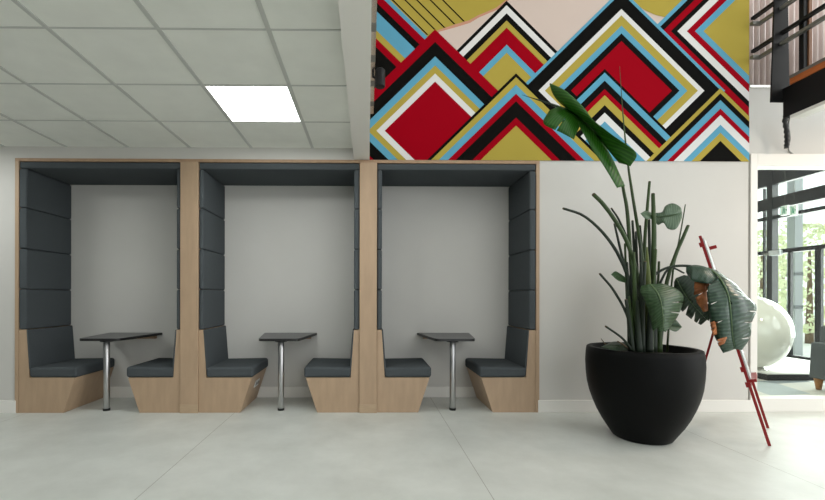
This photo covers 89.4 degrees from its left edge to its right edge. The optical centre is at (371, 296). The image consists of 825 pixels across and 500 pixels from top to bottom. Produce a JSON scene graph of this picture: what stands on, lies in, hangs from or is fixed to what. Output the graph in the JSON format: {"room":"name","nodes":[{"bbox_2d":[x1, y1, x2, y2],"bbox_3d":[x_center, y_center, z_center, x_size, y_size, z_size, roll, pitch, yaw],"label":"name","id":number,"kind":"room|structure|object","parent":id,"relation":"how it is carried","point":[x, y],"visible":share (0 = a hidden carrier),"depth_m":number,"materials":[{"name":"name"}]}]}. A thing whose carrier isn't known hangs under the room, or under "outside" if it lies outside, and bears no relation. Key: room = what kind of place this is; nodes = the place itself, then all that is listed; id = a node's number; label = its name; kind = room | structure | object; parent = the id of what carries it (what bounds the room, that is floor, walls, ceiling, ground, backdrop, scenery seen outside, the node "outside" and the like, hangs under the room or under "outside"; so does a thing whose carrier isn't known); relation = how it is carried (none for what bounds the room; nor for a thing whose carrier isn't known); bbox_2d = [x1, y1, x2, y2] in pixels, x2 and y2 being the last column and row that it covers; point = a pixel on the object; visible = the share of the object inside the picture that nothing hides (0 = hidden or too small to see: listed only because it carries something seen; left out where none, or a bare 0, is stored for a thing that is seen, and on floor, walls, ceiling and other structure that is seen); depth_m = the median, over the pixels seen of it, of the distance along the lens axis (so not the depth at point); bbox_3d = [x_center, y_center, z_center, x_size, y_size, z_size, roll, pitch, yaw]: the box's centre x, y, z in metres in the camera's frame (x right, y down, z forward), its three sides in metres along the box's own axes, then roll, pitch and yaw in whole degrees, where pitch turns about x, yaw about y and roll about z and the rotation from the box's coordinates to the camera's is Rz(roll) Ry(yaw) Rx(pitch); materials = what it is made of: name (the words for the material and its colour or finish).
{"room":"common room","nodes":[
{"label":"common room","id":0,"kind":"room"},
{"bbox_2d":[0,146,15,399],"bbox_3d":[-4.634,-0.226,4.247,2.061,2.795,0.120,0,0,-1],"label":"wall","id":1,"kind":"structure","parent":0,"point":[8,153],"depth_m":4.20,"materials":[{"name":"white paint"}]},
{"bbox_2d":[0,400,15,412],"bbox_3d":[-4.619,1.109,4.178,2.053,0.126,0.018,0,0,-1],"label":"baseboard","id":2,"kind":"structure","parent":1,"relation":"attached to","point":[6,406],"depth_m":4.18,"materials":[{"name":"white paint"}]},
{"bbox_2d":[0,0,352,148],"bbox_3d":[-2.864,-1.556,-0.512,5.457,0.087,9.435,0,0,-1],"label":"ceiling","id":3,"kind":"structure","parent":0,"point":[74,73],"depth_m":2.76,"materials":[{"name":"tile"}]},
{"bbox_2d":[205,86,300,121],"bbox_3d":[-0.907,-1.513,3.282,0.594,0.006,0.606,0,0,-1],"label":"recessed light","id":4,"kind":"object","parent":3,"relation":"in","point":[240,103],"visible":1,"depth_m":3.25,"materials":[{"name":"white paint"}]},
{"bbox_2d":[16,146,353,159],"bbox_3d":[-1.814,-1.507,4.276,3.575,0.223,0.120,0,0,-1],"label":"lintel","id":5,"kind":"object","parent":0,"point":[21,151],"visible":0.36,"depth_m":4.21,"materials":[{"name":"white paint"}]},
{"bbox_2d":[70,185,508,386],"bbox_3d":[-0.953,-0.169,4.910,5.415,2.695,0.100,0,0,-1],"label":"wall","id":6,"kind":"structure","parent":0,"point":[289,254],"depth_m":4.86,"materials":[{"name":"white paint"}]},
{"bbox_2d":[110,387,133,397],"bbox_3d":[-2.803,1.113,4.834,0.900,0.125,0.014,0,0,-1],"label":"baseboard","id":7,"kind":"structure","parent":6,"relation":"attached to","point":[115,392],"depth_m":4.83,"materials":[{"name":"white paint"}]},
{"bbox_2d":[257,387,311,397],"bbox_3d":[-0.978,1.116,4.853,0.950,0.125,0.014,0,0,-1],"label":"baseboard","id":8,"kind":"structure","parent":6,"relation":"attached to","point":[264,392],"depth_m":4.85,"materials":[{"name":"white paint"}]},
{"bbox_2d":[423,387,475,396],"bbox_3d":[0.847,1.119,4.872,1.000,0.125,0.014,0,0,-1],"label":"baseboard","id":9,"kind":"structure","parent":6,"relation":"attached to","point":[430,391],"depth_m":4.87,"materials":[{"name":"white paint"}]},
{"bbox_2d":[0,397,824,499],"bbox_3d":[1.700,1.233,-0.147,14.600,0.100,10.070,0,0,-1],"label":"floor","id":10,"kind":"structure","parent":0,"point":[66,455],"depth_m":3.07,"materials":[{"name":"tile"}]},
{"bbox_2d":[19,169,114,412],"bbox_3d":[-3.276,-0.061,4.510,0.584,2.470,0.647,0,0,-1],"label":"bench","id":11,"kind":"object","parent":10,"relation":"on","point":[51,378],"visible":0.99,"depth_m":4.35,"materials":[{"name":"grey fabric"}]},
{"bbox_2d":[19,289,70,328],"bbox_3d":[-3.529,0.127,4.508,0.076,0.406,0.645,0,0,-1],"label":"cushion","id":12,"kind":"object","parent":11,"relation":"on","point":[47,308],"depth_m":4.44,"materials":[{"name":"fabric"}]},
{"bbox_2d":[20,249,70,289],"bbox_3d":[-3.529,-0.282,4.508,0.076,0.407,0.645,0,0,-1],"label":"cushion","id":13,"kind":"object","parent":11,"relation":"on","point":[47,269],"depth_m":4.44,"materials":[{"name":"fabric"}]},
{"bbox_2d":[20,208,70,254],"bbox_3d":[-3.528,-0.692,4.508,0.076,0.410,0.645,0,0,-1],"label":"cushion","id":14,"kind":"object","parent":11,"relation":"on","point":[43,231],"depth_m":4.42,"materials":[{"name":"fabric"}]},
{"bbox_2d":[20,169,70,218],"bbox_3d":[-3.527,-1.098,4.508,0.076,0.397,0.645,0,0,-1],"label":"cushion","id":15,"kind":"object","parent":11,"relation":"on","point":[39,193],"depth_m":4.42,"materials":[{"name":"fabric"}]},
{"bbox_2d":[30,358,114,376],"bbox_3d":[-3.227,0.763,4.511,0.483,0.109,0.646,0,0,-1],"label":"seat cushion","id":16,"kind":"object","parent":11,"relation":"on","point":[59,367],"depth_m":4.31,"materials":[{"name":"fabric"}]},
{"bbox_2d":[80,333,161,410],"bbox_3d":[-2.746,0.797,4.497,0.610,0.757,0.684,0,0,-1],"label":"table","id":17,"kind":"object","parent":10,"relation":"on","point":[106,338],"visible":1,"depth_m":4.27,"materials":[{"name":"metal"}]},
{"bbox_2d":[127,169,179,412],"bbox_3d":[-2.217,-0.059,4.521,0.550,2.470,0.647,0,0,-1],"label":"bench","id":18,"kind":"object","parent":10,"relation":"on","point":[155,383],"visible":0.46,"depth_m":4.20,"materials":[{"name":"brown wood"}]},
{"bbox_2d":[127,358,173,376],"bbox_3d":[-2.252,0.765,4.521,0.483,0.109,0.646,0,0,-1],"label":"seat cushion","id":19,"kind":"object","parent":18,"relation":"on","point":[159,367],"depth_m":4.20,"materials":[{"name":"fabric"}]},
{"bbox_2d":[177,289,179,328],"bbox_3d":[-1.964,0.130,4.524,0.042,0.406,0.645,0,0,-1],"label":"cushion","id":20,"kind":"object","parent":18,"relation":"on","point":[178,291],"depth_m":4.20,"materials":[{"name":"fabric"}]},
{"bbox_2d":[177,249,179,288],"bbox_3d":[-1.964,-0.279,4.524,0.042,0.407,0.645,0,0,-1],"label":"cushion","id":21,"kind":"object","parent":18,"relation":"on","point":[178,251],"depth_m":4.20,"materials":[{"name":"fabric"}]},
{"bbox_2d":[177,209,179,248],"bbox_3d":[-1.963,-0.689,4.524,0.042,0.410,0.645,0,0,-1],"label":"cushion","id":22,"kind":"object","parent":18,"relation":"on","point":[178,210],"depth_m":4.20,"materials":[{"name":"fabric"}]},
{"bbox_2d":[177,169,179,208],"bbox_3d":[-1.962,-1.095,4.524,0.042,0.397,0.645,0,0,-1],"label":"cushion","id":23,"kind":"object","parent":18,"relation":"on","point":[178,171],"depth_m":4.20,"materials":[{"name":"fabric"}]},
{"bbox_2d":[199,170,267,412],"bbox_3d":[-1.483,-0.058,4.529,0.554,2.470,0.647,0,0,-1],"label":"bench","id":24,"kind":"object","parent":10,"relation":"on","point":[226,385],"visible":1,"depth_m":4.29,"materials":[{"name":"grey fabric"}]},
{"bbox_2d":[199,290,224,328],"bbox_3d":[-1.736,0.130,4.527,0.046,0.406,0.645,0,0,-1],"label":"cushion","id":25,"kind":"object","parent":24,"relation":"on","point":[211,302],"depth_m":4.43,"materials":[{"name":"fabric"}]},
{"bbox_2d":[199,249,224,289],"bbox_3d":[-1.736,-0.279,4.527,0.046,0.407,0.645,0,0,-1],"label":"cushion","id":26,"kind":"object","parent":24,"relation":"on","point":[211,261],"depth_m":4.43,"materials":[{"name":"fabric"}]},
{"bbox_2d":[199,209,224,254],"bbox_3d":[-1.735,-0.689,4.527,0.046,0.410,0.645,0,0,-1],"label":"cushion","id":27,"kind":"object","parent":24,"relation":"on","point":[211,224],"depth_m":4.42,"materials":[{"name":"fabric"}]},
{"bbox_2d":[199,170,224,219],"bbox_3d":[-1.734,-1.095,4.527,0.046,0.397,0.645,0,0,-1],"label":"cushion","id":28,"kind":"object","parent":24,"relation":"on","point":[211,192],"depth_m":4.42,"materials":[{"name":"fabric"}]},
{"bbox_2d":[206,358,267,376],"bbox_3d":[-1.449,0.766,4.529,0.483,0.109,0.646,0,0,-1],"label":"seat cushion","id":29,"kind":"object","parent":24,"relation":"on","point":[222,367],"depth_m":4.27,"materials":[{"name":"fabric"}]},
{"bbox_2d":[15,158,539,412],"bbox_3d":[-0.949,-0.108,4.528,5.315,2.572,0.664,0,0,-1],"label":"surround","id":30,"kind":"object","parent":10,"relation":"on","point":[71,171],"visible":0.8,"depth_m":4.21,"materials":[{"name":"brown wood"}]},
{"bbox_2d":[259,333,316,410],"bbox_3d":[-0.947,0.800,4.516,0.610,0.757,0.684,0,0,-1],"label":"table","id":31,"kind":"object","parent":10,"relation":"on","point":[280,338],"visible":1,"depth_m":4.29,"materials":[{"name":"metal"}]},
{"bbox_2d":[304,170,359,412],"bbox_3d":[-0.413,-0.056,4.540,0.564,2.470,0.647,0,0,-1],"label":"bench","id":32,"kind":"object","parent":10,"relation":"on","point":[333,383],"visible":0.88,"depth_m":4.22,"materials":[{"name":"brown wood"}]},
{"bbox_2d":[304,358,350,376],"bbox_3d":[-0.455,0.768,4.540,0.483,0.109,0.646,0,0,-1],"label":"seat cushion","id":33,"kind":"object","parent":32,"relation":"on","point":[317,367],"depth_m":4.22,"materials":[{"name":"fabric"}]},
{"bbox_2d":[354,290,359,329],"bbox_3d":[-0.160,0.133,4.543,0.056,0.406,0.645,0,0,-1],"label":"cushion","id":34,"kind":"object","parent":32,"relation":"on","point":[356,292],"depth_m":4.22,"materials":[{"name":"fabric"}]},
{"bbox_2d":[354,250,359,289],"bbox_3d":[-0.159,-0.276,4.543,0.056,0.407,0.645,0,0,-1],"label":"cushion","id":35,"kind":"object","parent":32,"relation":"on","point":[356,252],"depth_m":4.22,"materials":[{"name":"fabric"}]},
{"bbox_2d":[354,209,359,250],"bbox_3d":[-0.159,-0.686,4.543,0.056,0.410,0.645,0,0,-1],"label":"cushion","id":36,"kind":"object","parent":32,"relation":"on","point":[356,211],"depth_m":4.22,"materials":[{"name":"fabric"}]},
{"bbox_2d":[354,170,359,210],"bbox_3d":[-0.158,-1.092,4.543,0.056,0.397,0.645,0,0,-1],"label":"cushion","id":37,"kind":"object","parent":32,"relation":"on","point":[356,173],"depth_m":4.22,"materials":[{"name":"fabric"}]},
{"bbox_2d":[377,170,430,411],"bbox_3d":[0.326,-0.054,4.548,0.558,2.470,0.647,0,0,-1],"label":"bench","id":38,"kind":"object","parent":10,"relation":"on","point":[402,383],"visible":0.85,"depth_m":4.23,"materials":[{"name":"brown wood"}]},
{"bbox_2d":[377,290,381,329],"bbox_3d":[0.072,0.133,4.545,0.050,0.406,0.645,0,0,-1],"label":"cushion","id":39,"kind":"object","parent":38,"relation":"on","point":[379,293],"depth_m":4.22,"materials":[{"name":"fabric"}]},
{"bbox_2d":[377,250,381,289],"bbox_3d":[0.073,-0.275,4.545,0.050,0.407,0.645,0,0,-1],"label":"cushion","id":40,"kind":"object","parent":38,"relation":"on","point":[379,252],"depth_m":4.22,"materials":[{"name":"fabric"}]},
{"bbox_2d":[377,209,381,249],"bbox_3d":[0.074,-0.686,4.545,0.050,0.410,0.645,0,0,-1],"label":"cushion","id":41,"kind":"object","parent":38,"relation":"on","point":[379,211],"depth_m":4.22,"materials":[{"name":"fabric"}]},
{"bbox_2d":[377,170,381,209],"bbox_3d":[0.075,-1.091,4.545,0.050,0.397,0.645,0,0,-1],"label":"cushion","id":42,"kind":"object","parent":38,"relation":"on","point":[379,173],"depth_m":4.22,"materials":[{"name":"fabric"}]},
{"bbox_2d":[384,358,430,376],"bbox_3d":[0.362,0.769,4.548,0.483,0.109,0.646,0,0,-1],"label":"seat cushion","id":43,"kind":"object","parent":38,"relation":"on","point":[393,367],"depth_m":4.23,"materials":[{"name":"fabric"}]},
{"bbox_2d":[417,333,474,410],"bbox_3d":[0.839,0.803,4.535,0.610,0.757,0.684,0,0,-1],"label":"table","id":44,"kind":"object","parent":10,"relation":"on","point":[452,338],"visible":1,"depth_m":4.31,"materials":[{"name":"metal"}]},
{"bbox_2d":[465,171,535,411],"bbox_3d":[1.385,-0.053,4.559,0.576,2.470,0.647,0,0,-1],"label":"bench","id":45,"kind":"object","parent":10,"relation":"on","point":[508,384],"visible":1,"depth_m":4.29,"materials":[{"name":"grey fabric"}]},
{"bbox_2d":[465,358,525,376],"bbox_3d":[1.337,0.771,4.558,0.483,0.109,0.646,0,0,-1],"label":"seat cushion","id":46,"kind":"object","parent":45,"relation":"on","point":[480,367],"depth_m":4.30,"materials":[{"name":"fabric"}]},
{"bbox_2d":[508,290,534,329],"bbox_3d":[1.638,0.136,4.562,0.068,0.406,0.645,0,0,-1],"label":"cushion","id":47,"kind":"object","parent":45,"relation":"on","point":[521,304],"depth_m":4.46,"materials":[{"name":"fabric"}]},
{"bbox_2d":[508,250,535,290],"bbox_3d":[1.639,-0.273,4.562,0.068,0.407,0.645,0,0,-1],"label":"cushion","id":48,"kind":"object","parent":45,"relation":"on","point":[522,263],"depth_m":4.43,"materials":[{"name":"fabric"}]},
{"bbox_2d":[509,210,535,255],"bbox_3d":[1.639,-0.683,4.562,0.068,0.410,0.645,0,0,-1],"label":"cushion","id":49,"kind":"object","parent":45,"relation":"on","point":[522,226],"depth_m":4.43,"materials":[{"name":"fabric"}]},
{"bbox_2d":[509,171,535,220],"bbox_3d":[1.640,-1.089,4.562,0.068,0.397,0.645,0,0,-1],"label":"cushion","id":50,"kind":"object","parent":45,"relation":"on","point":[522,194],"depth_m":4.41,"materials":[{"name":"fabric"}]},
{"bbox_2d":[585,342,706,444],"bbox_3d":[2.277,0.805,3.504,0.853,0.757,0.853,0,0,-1],"label":"planter","id":51,"kind":"object","parent":10,"relation":"on","point":[645,398],"visible":0.92,"depth_m":3.20,"materials":[{"name":"plastic"}]},
{"bbox_2d":[523,66,756,352],"bbox_3d":[2.149,-0.736,3.342,1.669,2.444,0.626,0,0,-4],"label":"plant","id":52,"kind":"object","parent":51,"relation":"on","point":[650,304],"visible":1,"depth_m":3.35,"materials":[{"name":"green plant"}]},
{"bbox_2d":[699,236,770,445],"bbox_3d":[3.191,0.330,3.687,0.504,1.717,0.654,0,0,43],"label":"easel","id":53,"kind":"object","parent":10,"relation":"on","point":[750,377],"visible":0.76,"depth_m":3.54,"materials":[{"name":"red paint"}]},
{"bbox_2d":[369,88,824,399],"bbox_3d":[4.466,-1.612,4.342,8.984,5.600,0.120,0,0,-1],"label":"wall","id":54,"kind":"structure","parent":0,"point":[576,304],"depth_m":4.26,"materials":[{"name":"white paint"}]},
{"bbox_2d":[338,0,371,159],"bbox_3d":[-0.053,-2.909,-0.483,0.159,3.022,9.435,0,0,-1],"label":"trim","id":55,"kind":"structure","parent":54,"relation":"attached to","point":[355,15],"depth_m":2.51,"materials":[{"name":"white paint"}]},
{"bbox_2d":[370,0,384,113],"bbox_3d":[0.062,-1.584,1.091,0.107,0.141,5.180,0,0,-1],"label":"track light","id":56,"kind":"object","parent":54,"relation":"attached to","point":[378,75],"visible":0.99,"depth_m":2.97,"materials":[{"name":"black metal"}]},
{"bbox_2d":[370,0,748,161],"bbox_3d":[1.930,-2.480,4.250,3.904,2.174,0.010,0,0,-1],"label":"mural","id":57,"kind":"object","parent":54,"relation":"attached to","point":[458,73],"visible":0.85,"depth_m":4.25,"materials":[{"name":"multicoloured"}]},
{"bbox_2d":[538,400,750,412],"bbox_3d":[2.795,1.122,4.255,2.195,0.126,0.018,0,0,-1],"label":"baseboard","id":58,"kind":"structure","parent":54,"relation":"attached to","point":[544,406],"depth_m":4.24,"materials":[{"name":"white paint"}]},
{"bbox_2d":[749,85,769,87],"bbox_3d":[5.622,-2.163,4.349,3.473,0.030,0.130,0,0,-1],"label":"strip","id":59,"kind":"object","parent":54,"relation":"on","point":[750,86],"visible":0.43,"depth_m":4.27,"materials":[{"name":"silver metal"}]},
{"bbox_2d":[749,0,824,84],"bbox_3d":[5.623,-3.094,4.368,3.468,1.832,0.055,0,0,-1],"label":"corrugated panel","id":60,"kind":"object","parent":59,"relation":"on","point":[759,70],"visible":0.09,"depth_m":4.34,"materials":[{"name":"white metal"}]},
{"bbox_2d":[748,153,824,411],"bbox_3d":[5.673,-0.140,4.354,3.565,2.660,0.142,0,0,-1],"label":"window","id":61,"kind":"structure","parent":54,"relation":"in","point":[770,403],"depth_m":4.27,"materials":[{"name":"white paint"}]},
{"bbox_2d":[783,57,824,118],"bbox_3d":[4.776,-1.890,2.232,1.608,0.405,3.563,0,0,-1],"label":"beam","id":62,"kind":"structure","parent":0,"point":[804,96],"depth_m":3.80,"materials":[{"name":"black metal"}]},
{"bbox_2d":[770,0,788,102],"bbox_3d":[3.946,-2.846,3.998,0.181,1.934,0.044,0,0,-1],"label":"steel fin","id":63,"kind":"object","parent":62,"relation":"attached to","point":[780,54],"visible":0.87,"depth_m":4.01,"materials":[{"name":"black metal"}]},
{"bbox_2d":[750,0,824,69],"bbox_3d":[3.976,-2.944,2.379,0.188,1.739,3.875,0,0,-1],"label":"balcony railing","id":64,"kind":"object","parent":62,"relation":"on","point":[805,23],"visible":0.86,"depth_m":3.85,"materials":[{"name":"grey metal"}]},
{"bbox_2d":[782,118,793,153],"bbox_3d":[4.097,-1.649,4.009,0.172,0.367,0.709,0,0,29],"label":"cable bundle","id":65,"kind":"object","parent":62,"relation":"hanging from","point":[787,136],"visible":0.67,"depth_m":4.14,"materials":[{"name":"black plastic"}]},
{"bbox_3d":[4.796,1.239,7.328,5.750,0.098,5.845,0,0,-1],"label":"floor","id":66,"kind":"structure","parent":0,"visible":0},
{"bbox_2d":[757,357,824,380],"bbox_3d":[6.555,1.141,7.782,1.924,0.100,3.775,0,0,-1],"label":"platform","id":67,"kind":"object","parent":66,"relation":"on","point":[787,369],"visible":0.18,"depth_m":6.05,"materials":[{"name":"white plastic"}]},
{"bbox_2d":[757,297,794,370],"bbox_3d":[5.761,0.543,6.311,0.940,1.095,0.940,0,0,-1],"label":"chair","id":68,"kind":"object","parent":67,"relation":"on","point":[775,327],"visible":0.33,"depth_m":5.91,"materials":[{"name":"white"}]},
{"bbox_2d":[757,381,824,394],"bbox_3d":[4.894,1.186,5.164,5.300,0.007,1.355,0,0,-1],"label":"carpet","id":69,"kind":"object","parent":66,"relation":"on","point":[763,387],"visible":0.25,"depth_m":5.35,"materials":[{"name":"grey carpet"}]},
{"bbox_2d":[809,325,824,389],"bbox_3d":[6.046,0.778,5.014,0.815,0.814,0.740,0,0,-1],"label":"armchair","id":70,"kind":"object","parent":69,"relation":"on","point":[817,357],"visible":1,"depth_m":5.27,"materials":[{"name":"grey fabric"}]},
{"bbox_3d":[4.753,-2.412,7.328,5.850,0.800,5.845,0,0,-1],"label":"ceiling","id":71,"kind":"structure","parent":0,"visible":0},
{"bbox_2d":[780,205,788,215],"bbox_3d":[7.325,-2.076,7.364,0.044,1.262,0.130,0,0,-1],"label":"exit sign","id":72,"kind":"object","parent":71,"relation":"hanging from","point":[784,210],"visible":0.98,"depth_m":7.35,"materials":[{"name":"white"}]},
{"bbox_2d":[790,205,797,215],"bbox_3d":[7.327,-2.060,7.208,0.044,1.295,0.116,0,0,-1],"label":"exit sign","id":73,"kind":"object","parent":71,"relation":"hanging from","point":[793,209],"visible":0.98,"depth_m":7.19,"materials":[{"name":"white"}]},
{"bbox_3d":[7.699,-0.757,5.058,0.200,3.900,1.245,0,0,-1],"label":"wall","id":74,"kind":"structure","parent":0,"visible":0},
{"bbox_2d":[757,170,824,359],"bbox_3d":[7.668,-0.757,7.981,0.120,3.900,4.600,0,0,-1],"label":"window","id":75,"kind":"structure","parent":74,"relation":"in","point":[769,179],"depth_m":7.65,"materials":[{"name":"black metal"}]},
{"bbox_2d":[763,250,782,255],"bbox_3d":[7.580,-0.823,7.847,0.080,0.094,0.309,0,0,-1],"label":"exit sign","id":76,"kind":"structure","parent":75,"relation":"attached to","point":[774,252],"depth_m":7.79,"materials":[{"name":"white"}]},
{"label":"outside","id":77,"kind":"structure","parent":0,"visible":0},
{"bbox_2d":[803,318,824,356],"bbox_3d":[16.761,1.279,13.176,18.200,0.100,22.000,0,0,-1],"label":"ground","id":78,"kind":"structure","parent":77,"point":[806,347],"depth_m":9.95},
{"bbox_2d":[757,229,814,310],"bbox_3d":[12.334,-0.464,13.177,2.580,3.381,2.610,0,0,-1],"label":"tree","id":79,"kind":"object","parent":78,"relation":"on","point":[760,230],"visible":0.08,"depth_m":12.87,"materials":[{"name":"green plant"}]},
{"bbox_2d":[757,222,824,343],"bbox_3d":[11.412,-0.351,10.822,2.467,3.153,2.427,0,0,-1],"label":"tree","id":80,"kind":"object","parent":78,"relation":"on","point":[808,327],"visible":0.38,"depth_m":10.79,"materials":[{"name":"green plant"}]},
{"bbox_2d":[757,220,824,309],"bbox_3d":[17.329,-1.001,17.495,2.740,4.471,2.747,0,0,-1],"label":"tree","id":81,"kind":"object","parent":78,"relation":"on","point":[783,221],"visible":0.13,"depth_m":17.24,"materials":[{"name":"green plant"}]},
{"bbox_2d":[786,178,802,355],"bbox_3d":[8.514,-0.745,8.357,0.170,3.920,0.170,0,0,-1],"label":"steel column","id":82,"kind":"structure","parent":78,"relation":"on","point":[794,223],"depth_m":8.28,"materials":[{"name":"grey metal"}]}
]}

